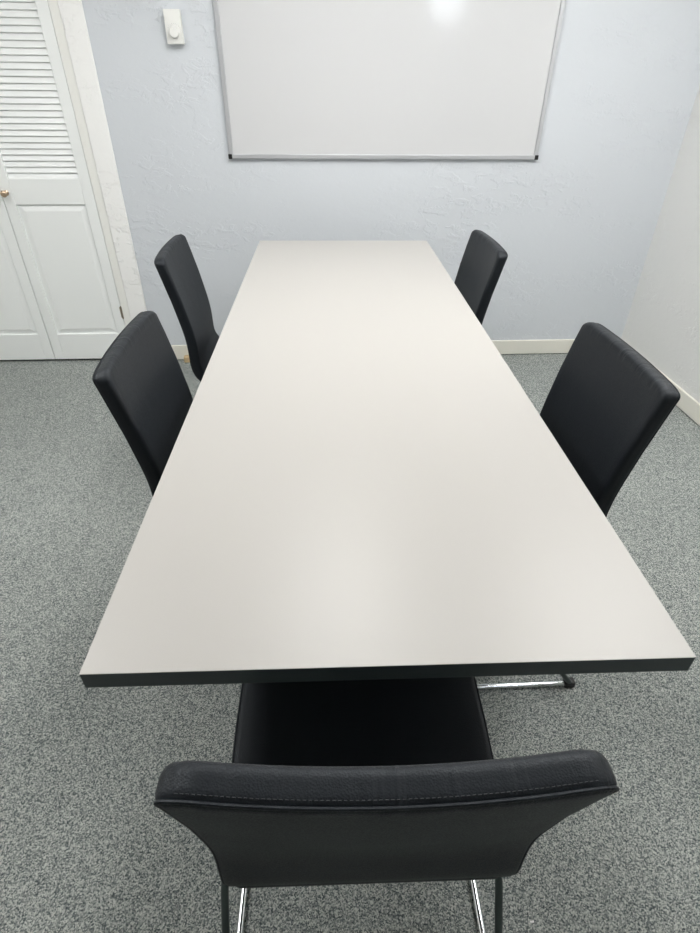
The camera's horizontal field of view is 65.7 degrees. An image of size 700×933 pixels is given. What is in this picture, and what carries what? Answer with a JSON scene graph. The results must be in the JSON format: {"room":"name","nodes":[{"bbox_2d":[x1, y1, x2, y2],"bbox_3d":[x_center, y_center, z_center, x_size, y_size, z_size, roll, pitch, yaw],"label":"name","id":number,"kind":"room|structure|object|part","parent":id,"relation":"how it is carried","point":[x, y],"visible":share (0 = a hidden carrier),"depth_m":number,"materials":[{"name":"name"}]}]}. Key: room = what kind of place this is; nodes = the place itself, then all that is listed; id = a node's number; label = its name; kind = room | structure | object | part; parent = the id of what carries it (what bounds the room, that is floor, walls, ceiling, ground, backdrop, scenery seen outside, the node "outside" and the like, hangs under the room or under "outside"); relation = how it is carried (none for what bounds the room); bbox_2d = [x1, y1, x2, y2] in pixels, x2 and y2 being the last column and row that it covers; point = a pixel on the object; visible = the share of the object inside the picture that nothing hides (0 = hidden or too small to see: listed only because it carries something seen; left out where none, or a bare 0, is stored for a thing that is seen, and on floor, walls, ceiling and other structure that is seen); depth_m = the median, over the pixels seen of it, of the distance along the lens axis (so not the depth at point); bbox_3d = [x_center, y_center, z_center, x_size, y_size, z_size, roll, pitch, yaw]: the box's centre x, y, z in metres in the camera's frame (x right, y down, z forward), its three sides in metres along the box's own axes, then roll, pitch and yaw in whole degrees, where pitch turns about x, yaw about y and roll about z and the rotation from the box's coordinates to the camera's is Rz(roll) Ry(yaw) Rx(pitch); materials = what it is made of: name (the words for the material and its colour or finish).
{"room":"meeting room","nodes":[
{"label":"meeting room","id":0,"kind":"room"},
{"bbox_2d":[0,353,699,932],"bbox_3d":[-0.452,0.457,1.762,4.698,0.080,5.239,-2,35,-3],"label":"floor","id":1,"kind":"structure","parent":0,"point":[86,847],"depth_m":1.38,"materials":[{"name":"grey carpet"}]},
{"bbox_2d":[92,311,192,495],"bbox_3d":[-0.273,0.062,1.488,0.525,0.884,0.500,-1,35,-3],"label":"chair","id":2,"kind":"object","parent":1,"relation":"on","point":[140,378],"visible":0.31,"depth_m":1.24,"materials":[{"name":"black leather"}]},
{"bbox_2d":[154,234,218,381],"bbox_3d":[-0.404,-0.429,2.182,0.525,0.884,0.500,-2,35,-4],"label":"chair","id":3,"kind":"object","parent":1,"relation":"on","point":[176,266],"visible":0.51,"depth_m":1.97,"materials":[{"name":"black leather"}]},
{"bbox_2d":[184,355,189,362],"bbox_3d":[-0.954,-0.637,3.205,0.048,0.034,0.032,-2,35,-3],"label":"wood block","id":4,"kind":"object","parent":1,"relation":"on","point":[186,357],"visible":0.5,"depth_m":3.19,"materials":[{"name":"beige wood"}]},
{"bbox_2d":[153,677,619,932],"bbox_3d":[0.021,0.480,0.900,0.500,0.884,0.525,-1,35,-2],"label":"chair","id":5,"kind":"object","parent":1,"relation":"on","point":[345,782],"visible":0.88,"depth_m":0.59,"materials":[{"name":"black leather"}]},
{"bbox_3d":[-0.193,0.678,1.040,0.059,0.394,0.474,-1,35,-2],"label":"leg","id":6,"kind":"part","parent":5,"relation":"part of","materials":[{"name":"silver metal"}]},
{"bbox_3d":[0.020,0.465,0.948,0.435,0.073,0.430,-1,35,-2],"label":"seat","id":7,"kind":"part","parent":5,"relation":"part of","materials":[{"name":"black leather"}]},
{"bbox_3d":[0.029,0.418,0.625,0.398,0.464,0.145,-1,35,-2],"label":"backrest","id":8,"kind":"part","parent":5,"relation":"part of","materials":[{"name":"black leather"}]},
{"bbox_3d":[0.232,0.673,1.053,0.059,0.394,0.474,-1,35,-2],"label":"leg","id":9,"kind":"part","parent":5,"relation":"part of","materials":[{"name":"silver metal"}]},
{"bbox_2d":[79,241,695,687],"bbox_3d":[0.010,-0.110,1.861,0.800,0.740,2.323,-1,35,-2],"label":"conference table","id":10,"kind":"object","parent":1,"relation":"on","point":[356,482],"visible":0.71,"depth_m":0.94,"materials":[{"name":"laminate"}]},
{"bbox_2d":[454,230,507,324],"bbox_3d":[0.281,-0.480,2.263,0.525,0.884,0.500,-2,35,-3],"label":"chair","id":11,"kind":"object","parent":1,"relation":"on","point":[483,261],"visible":0.29,"depth_m":2.04,"materials":[{"name":"black leather"}]},
{"bbox_2d":[477,322,680,689],"bbox_3d":[0.367,0.112,1.426,0.525,0.884,0.500,-1,35,-3],"label":"chair","id":12,"kind":"object","parent":1,"relation":"on","point":[606,402],"visible":0.35,"depth_m":1.22,"materials":[{"name":"black leather"}]},
{"bbox_3d":[0.370,0.434,1.393,0.474,0.394,0.059,-1,35,-3],"label":"leg","id":13,"kind":"part","parent":12,"relation":"part of","materials":[{"name":"silver metal"}]},
{"bbox_3d":[0.558,-0.064,1.314,0.145,0.464,0.398,-1,35,-3],"label":"backrest","id":14,"kind":"part","parent":12,"relation":"part of","materials":[{"name":"black leather"}]},
{"bbox_2d":[82,0,699,344],"bbox_3d":[-0.555,-1.684,2.608,4.698,2.440,0.120,-2,35,-3],"label":"wall","id":15,"kind":"structure","parent":0,"point":[575,224],"depth_m":2.75,"materials":[{"name":"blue paint"}]},
{"bbox_2d":[0,190,55,359],"bbox_3d":[-1.953,-1.446,2.596,0.454,2.015,0.073,-2,35,-3],"label":"door","id":16,"kind":"structure","parent":15,"relation":"in","point":[23,332],"depth_m":3.02,"materials":[{"name":"white paint"}]},
{"bbox_3d":[-1.953,-1.035,2.908,0.344,0.683,0.021,-2,35,-3],"label":"panel","id":17,"kind":"part","parent":16,"relation":"part of","materials":[{"name":"white paint"}]},
{"bbox_2d":[0,0,124,358],"bbox_3d":[-1.499,-1.459,2.620,0.450,2.015,0.073,-2,35,-3],"label":"door","id":18,"kind":"structure","parent":15,"relation":"in","point":[47,193],"depth_m":2.69,"materials":[{"name":"white paint"}]},
{"bbox_3d":[-1.699,-1.343,2.667,0.031,0.031,0.040,-2,35,-3],"label":"knob","id":19,"kind":"part","parent":18,"relation":"part of","materials":[{"name":"gold metal"}]},
{"bbox_3d":[-1.507,-1.047,2.931,0.344,0.683,0.021,-2,35,-3],"label":"panel","id":20,"kind":"part","parent":18,"relation":"part of","materials":[{"name":"white paint"}]},
{"bbox_2d":[48,0,146,326],"bbox_3d":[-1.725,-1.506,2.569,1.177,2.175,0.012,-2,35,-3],"label":"trim","id":21,"kind":"structure","parent":15,"relation":"attached to","point":[71,11],"depth_m":2.58,"materials":[{"name":"white paint"}]},
{"bbox_2d":[163,9,184,44],"bbox_3d":[-0.761,-1.898,2.340,0.070,0.118,0.046,-2,35,-3],"label":"thermostat","id":22,"kind":"object","parent":15,"relation":"attached to","point":[174,32],"visible":1,"depth_m":2.33,"materials":[{"name":"white plastic"}]},
{"bbox_2d":[171,339,574,358],"bbox_3d":[0.253,-0.710,3.273,2.802,0.088,0.013,-2,35,-3],"label":"baseboard","id":23,"kind":"structure","parent":15,"relation":"attached to","point":[548,345],"depth_m":3.31,"materials":[{"name":"white paint"}]},
{"bbox_2d":[213,0,565,159],"bbox_3d":[0.180,-1.941,2.393,1.538,1.022,0.021,-2,35,-3],"label":"whiteboard","id":24,"kind":"object","parent":15,"relation":"attached to","point":[301,79],"visible":1,"depth_m":2.49,"materials":[{"name":"white ceramic"}]},
{"bbox_3d":[-0.574,-1.921,2.354,0.021,0.984,0.018,-2,35,-3],"label":"frame","id":25,"kind":"part","parent":24,"relation":"part of","materials":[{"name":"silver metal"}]},
{"bbox_3d":[0.176,-1.533,2.682,1.507,0.020,0.018,-2,35,-3],"label":"frame","id":26,"kind":"part","parent":24,"relation":"part of","materials":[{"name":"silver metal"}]},
{"bbox_3d":[0.934,-1.962,2.433,0.021,0.984,0.018,-2,35,-3],"label":"frame","id":27,"kind":"part","parent":24,"relation":"part of","materials":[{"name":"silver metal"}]},
{"bbox_2d":[621,86,699,402],"bbox_3d":[1.865,-0.418,0.850,0.120,2.440,4.489,-2,35,-3],"label":"wall","id":28,"kind":"structure","parent":0,"point":[662,325],"depth_m":2.79,"materials":[{"name":"white paint"}]},
{"bbox_2d":[652,364,699,425],"bbox_3d":[1.785,0.507,1.571,0.013,0.088,4.369,-2,35,-3],"label":"baseboard","id":29,"kind":"structure","parent":28,"relation":"attached to","point":[687,403],"depth_m":2.72,"materials":[{"name":"white paint"}]}
]}

